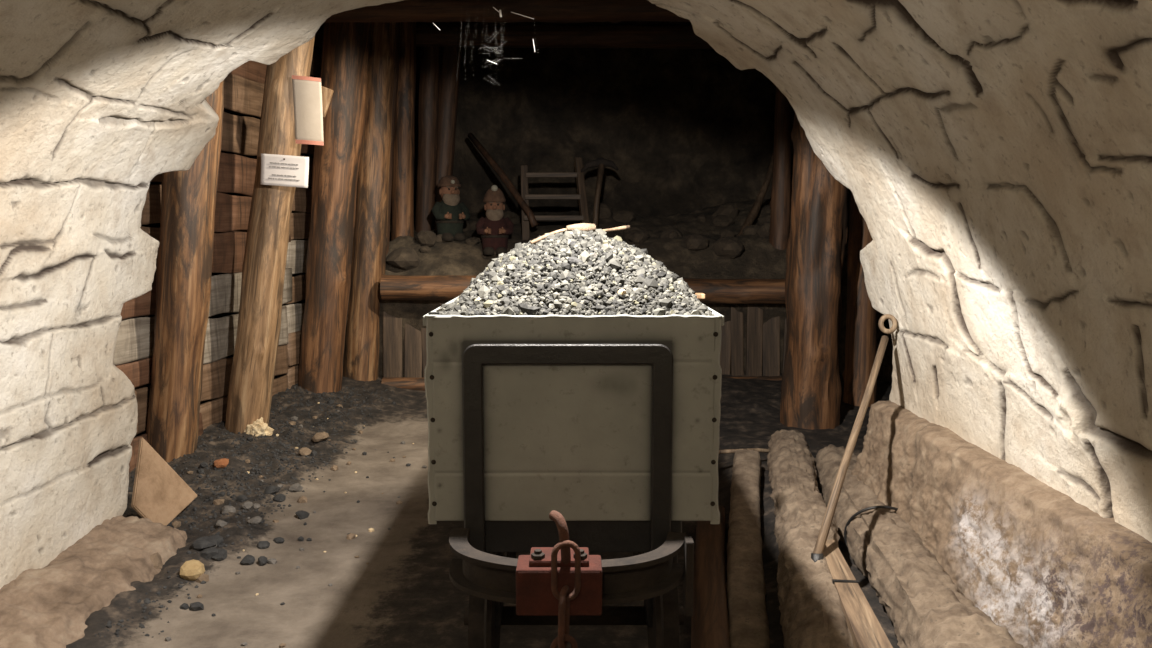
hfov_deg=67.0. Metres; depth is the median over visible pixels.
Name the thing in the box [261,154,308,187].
notice sign
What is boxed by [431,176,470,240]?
gnome figurine
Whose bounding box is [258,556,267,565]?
stone
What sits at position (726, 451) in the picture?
stick
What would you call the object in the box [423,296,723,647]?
cart
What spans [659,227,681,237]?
rock
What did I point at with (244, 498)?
lump
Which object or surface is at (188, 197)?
post
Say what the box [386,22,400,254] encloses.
post
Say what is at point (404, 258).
rock
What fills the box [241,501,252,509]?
lump
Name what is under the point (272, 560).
debris stone
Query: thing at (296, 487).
lump
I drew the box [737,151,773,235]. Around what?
branch
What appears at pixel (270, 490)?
lump
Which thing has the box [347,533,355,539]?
debris stone
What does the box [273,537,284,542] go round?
lump
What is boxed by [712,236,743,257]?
rock
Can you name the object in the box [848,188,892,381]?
wall
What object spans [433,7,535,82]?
cobweb
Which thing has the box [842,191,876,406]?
post
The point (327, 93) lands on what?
wood block
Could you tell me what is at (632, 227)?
rock
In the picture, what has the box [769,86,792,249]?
post
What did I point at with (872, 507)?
band
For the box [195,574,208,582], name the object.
debris stone
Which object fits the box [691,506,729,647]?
timber beam
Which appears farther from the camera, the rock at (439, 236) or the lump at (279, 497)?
the rock at (439, 236)
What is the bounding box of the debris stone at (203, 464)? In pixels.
[199,462,207,466]
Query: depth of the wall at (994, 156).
3.13 m
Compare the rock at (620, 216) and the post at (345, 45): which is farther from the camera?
the rock at (620, 216)
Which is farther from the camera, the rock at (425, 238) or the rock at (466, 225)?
the rock at (466, 225)
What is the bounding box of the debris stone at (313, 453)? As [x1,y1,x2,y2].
[311,450,317,455]
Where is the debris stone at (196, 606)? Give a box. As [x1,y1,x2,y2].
[189,602,203,610]
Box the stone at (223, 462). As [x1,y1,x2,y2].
[213,458,228,467]
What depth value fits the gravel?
5.32 m
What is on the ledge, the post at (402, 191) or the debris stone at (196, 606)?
the post at (402, 191)
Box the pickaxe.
[581,158,618,226]
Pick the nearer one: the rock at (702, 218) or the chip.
the chip
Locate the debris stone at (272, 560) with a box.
[267,558,276,563]
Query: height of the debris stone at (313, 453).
0.045 m
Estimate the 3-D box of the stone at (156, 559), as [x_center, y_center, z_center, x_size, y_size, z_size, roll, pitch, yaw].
[-1.877,1.044,3.817,0.124,0.076,0.116,-3,7,-24]
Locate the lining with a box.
[114,23,323,471]
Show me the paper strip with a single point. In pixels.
(307, 91)
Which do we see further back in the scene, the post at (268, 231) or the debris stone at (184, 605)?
the post at (268, 231)
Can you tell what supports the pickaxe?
on the ledge
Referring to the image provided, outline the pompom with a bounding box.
[491,185,497,190]
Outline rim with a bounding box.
[423,296,723,325]
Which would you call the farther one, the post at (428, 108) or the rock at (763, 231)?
the post at (428, 108)
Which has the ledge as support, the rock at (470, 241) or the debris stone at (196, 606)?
the rock at (470, 241)
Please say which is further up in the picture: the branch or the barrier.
the branch
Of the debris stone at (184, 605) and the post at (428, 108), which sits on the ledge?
the post at (428, 108)
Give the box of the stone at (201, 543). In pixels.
[191,536,216,550]
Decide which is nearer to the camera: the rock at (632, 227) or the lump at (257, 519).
the lump at (257, 519)
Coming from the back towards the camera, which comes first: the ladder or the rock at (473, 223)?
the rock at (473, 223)
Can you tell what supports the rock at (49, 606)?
attached to the wall at (994, 156)
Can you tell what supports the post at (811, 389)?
on the floor
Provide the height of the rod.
0.856 m
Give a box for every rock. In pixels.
[386,247,419,269]
[415,231,435,246]
[420,246,430,252]
[436,234,446,242]
[463,220,469,231]
[466,237,479,244]
[470,221,477,229]
[528,235,538,240]
[588,203,612,218]
[611,211,635,222]
[622,226,649,238]
[625,229,637,240]
[628,230,647,244]
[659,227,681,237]
[686,233,707,250]
[697,215,705,221]
[712,204,738,219]
[712,214,734,226]
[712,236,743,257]
[743,225,759,234]
[757,213,769,225]
[757,221,769,237]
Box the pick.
[530,223,629,243]
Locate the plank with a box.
[823,540,892,647]
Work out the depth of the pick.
3.09 m
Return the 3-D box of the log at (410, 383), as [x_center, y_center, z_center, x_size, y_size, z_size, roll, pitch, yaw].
[0.102,0.539,7.704,3.629,0.168,0.149,0,6,0]
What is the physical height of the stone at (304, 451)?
0.051 m
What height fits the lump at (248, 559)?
0.047 m
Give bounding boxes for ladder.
[520,157,588,240]
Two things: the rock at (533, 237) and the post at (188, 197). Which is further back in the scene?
the rock at (533, 237)
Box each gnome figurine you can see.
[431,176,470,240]
[475,185,513,254]
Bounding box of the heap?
[428,228,714,315]
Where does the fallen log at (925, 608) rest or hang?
on the floor
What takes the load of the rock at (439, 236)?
on the ledge
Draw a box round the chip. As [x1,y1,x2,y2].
[695,293,704,298]
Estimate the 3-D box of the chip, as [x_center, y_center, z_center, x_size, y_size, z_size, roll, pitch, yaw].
[0.457,-0.104,3.204,0.030,0.018,0.060,0,6,0]
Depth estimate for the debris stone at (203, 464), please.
5.24 m
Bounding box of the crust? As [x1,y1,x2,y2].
[244,417,273,435]
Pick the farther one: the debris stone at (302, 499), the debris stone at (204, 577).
the debris stone at (302, 499)
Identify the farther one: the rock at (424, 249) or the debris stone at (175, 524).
the rock at (424, 249)
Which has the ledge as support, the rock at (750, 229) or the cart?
the rock at (750, 229)
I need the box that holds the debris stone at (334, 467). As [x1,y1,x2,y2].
[331,465,337,470]
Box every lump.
[200,548,218,558]
[210,535,223,544]
[211,548,226,560]
[215,520,226,527]
[221,505,235,513]
[236,495,247,501]
[240,554,254,564]
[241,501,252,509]
[248,516,261,523]
[251,503,259,509]
[257,541,269,548]
[264,486,277,494]
[273,494,285,501]
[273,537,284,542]
[289,483,302,491]
[295,510,308,519]
[568,257,581,264]
[618,289,625,298]
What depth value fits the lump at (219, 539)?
4.07 m
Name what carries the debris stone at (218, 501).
on the floor
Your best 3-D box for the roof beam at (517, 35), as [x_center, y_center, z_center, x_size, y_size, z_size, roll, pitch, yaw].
[-0.059,-2.828,8.544,5.312,0.251,0.248,0,6,0]
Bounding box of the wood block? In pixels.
[321,86,333,117]
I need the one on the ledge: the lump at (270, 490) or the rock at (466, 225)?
the rock at (466, 225)
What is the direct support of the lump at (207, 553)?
on the floor
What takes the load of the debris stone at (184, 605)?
on the floor
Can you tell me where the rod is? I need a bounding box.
[811,314,897,561]
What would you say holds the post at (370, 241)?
on the floor
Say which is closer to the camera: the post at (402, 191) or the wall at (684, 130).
the post at (402, 191)
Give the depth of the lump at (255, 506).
4.63 m
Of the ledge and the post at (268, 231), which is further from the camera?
the ledge
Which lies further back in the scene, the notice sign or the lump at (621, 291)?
the notice sign
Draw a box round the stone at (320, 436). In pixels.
[312,432,328,441]
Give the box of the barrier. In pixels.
[383,300,786,377]
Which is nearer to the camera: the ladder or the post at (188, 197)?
the post at (188, 197)
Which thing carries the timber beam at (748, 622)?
on the floor
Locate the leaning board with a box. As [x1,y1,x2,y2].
[131,437,196,525]
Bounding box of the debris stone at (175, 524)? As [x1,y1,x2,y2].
[172,521,180,527]
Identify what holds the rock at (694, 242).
on the ledge
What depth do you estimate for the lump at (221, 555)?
3.91 m
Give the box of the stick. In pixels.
[719,448,768,453]
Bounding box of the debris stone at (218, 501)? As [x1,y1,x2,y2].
[213,499,223,504]
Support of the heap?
in the cart
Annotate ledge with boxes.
[283,199,882,377]
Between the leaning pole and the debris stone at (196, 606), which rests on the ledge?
the leaning pole
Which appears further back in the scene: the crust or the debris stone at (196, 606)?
the crust
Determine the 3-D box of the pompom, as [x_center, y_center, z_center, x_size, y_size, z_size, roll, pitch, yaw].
[-0.755,-1.256,8.056,0.063,0.063,0.063,-1,6,-6]
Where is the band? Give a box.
[844,506,897,551]
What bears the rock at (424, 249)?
on the ledge
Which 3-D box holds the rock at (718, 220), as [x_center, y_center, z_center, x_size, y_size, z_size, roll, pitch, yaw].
[1.535,-1.061,9.080,0.225,0.163,0.226,-4,7,-33]
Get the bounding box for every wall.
[0,0,1151,588]
[124,75,318,436]
[390,21,794,216]
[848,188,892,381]
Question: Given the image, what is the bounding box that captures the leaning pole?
[468,133,537,227]
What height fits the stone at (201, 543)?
0.060 m
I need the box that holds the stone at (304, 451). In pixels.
[298,447,311,455]
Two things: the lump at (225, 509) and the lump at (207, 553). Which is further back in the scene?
the lump at (225, 509)
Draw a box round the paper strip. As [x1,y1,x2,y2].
[292,75,323,145]
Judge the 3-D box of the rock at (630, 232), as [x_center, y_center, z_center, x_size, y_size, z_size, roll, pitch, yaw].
[0.579,-0.851,8.515,0.169,0.149,0.198,-4,8,-35]
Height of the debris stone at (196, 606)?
0.040 m
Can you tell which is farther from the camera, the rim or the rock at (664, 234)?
the rock at (664, 234)
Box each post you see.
[146,80,223,461]
[225,36,314,433]
[298,22,371,392]
[343,22,395,380]
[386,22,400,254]
[391,22,415,240]
[415,22,440,232]
[435,22,464,229]
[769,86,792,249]
[780,113,847,429]
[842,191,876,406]
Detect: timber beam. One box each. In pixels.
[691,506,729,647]
[726,450,769,647]
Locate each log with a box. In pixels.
[380,275,784,303]
[381,376,781,390]
[767,429,853,647]
[815,444,1023,647]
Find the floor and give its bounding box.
[66,373,899,647]
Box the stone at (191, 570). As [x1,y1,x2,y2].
[180,559,204,580]
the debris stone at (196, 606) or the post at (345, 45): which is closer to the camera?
the debris stone at (196, 606)
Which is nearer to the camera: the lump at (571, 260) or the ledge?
the lump at (571, 260)
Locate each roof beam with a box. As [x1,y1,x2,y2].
[324,0,689,22]
[416,23,712,48]
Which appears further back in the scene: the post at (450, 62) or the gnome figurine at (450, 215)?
the post at (450, 62)
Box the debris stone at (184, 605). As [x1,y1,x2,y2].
[180,603,189,608]
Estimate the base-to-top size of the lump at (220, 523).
0.043 m
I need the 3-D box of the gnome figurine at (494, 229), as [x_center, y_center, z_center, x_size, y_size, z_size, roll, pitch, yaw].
[-0.758,-0.970,8.121,0.360,0.647,0.274,-1,6,-6]
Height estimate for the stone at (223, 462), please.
0.064 m
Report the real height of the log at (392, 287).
0.255 m
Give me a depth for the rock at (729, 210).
9.15 m
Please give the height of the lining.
3.732 m
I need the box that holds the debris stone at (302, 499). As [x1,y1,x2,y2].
[297,496,307,502]
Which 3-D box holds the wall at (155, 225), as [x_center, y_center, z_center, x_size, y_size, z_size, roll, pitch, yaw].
[-2.953,-1.375,7.144,0.187,4.600,6.701,0,6,0]
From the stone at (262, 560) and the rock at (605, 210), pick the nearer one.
the stone at (262, 560)
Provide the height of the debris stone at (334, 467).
0.038 m
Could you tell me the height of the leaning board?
0.437 m
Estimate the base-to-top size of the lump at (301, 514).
0.047 m
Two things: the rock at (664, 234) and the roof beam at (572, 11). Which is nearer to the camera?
the roof beam at (572, 11)
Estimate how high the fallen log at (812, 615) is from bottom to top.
0.304 m
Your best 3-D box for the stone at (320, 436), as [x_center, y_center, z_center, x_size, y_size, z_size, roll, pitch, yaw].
[-1.761,0.778,5.997,0.114,0.070,0.132,-1,6,-8]
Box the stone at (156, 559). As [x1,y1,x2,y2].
[150,552,162,568]
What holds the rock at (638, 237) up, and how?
on the ledge
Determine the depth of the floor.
4.13 m
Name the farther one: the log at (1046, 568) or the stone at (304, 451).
the stone at (304, 451)
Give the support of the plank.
on the fallen log at (812, 615)
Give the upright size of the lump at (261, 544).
0.040 m
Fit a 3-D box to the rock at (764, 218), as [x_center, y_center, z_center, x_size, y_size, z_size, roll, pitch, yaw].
[1.954,-1.021,8.768,0.278,0.199,0.224,-2,6,-17]
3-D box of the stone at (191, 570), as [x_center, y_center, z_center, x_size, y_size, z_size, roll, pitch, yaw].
[-1.645,1.064,3.727,0.097,0.093,0.086,1,6,8]

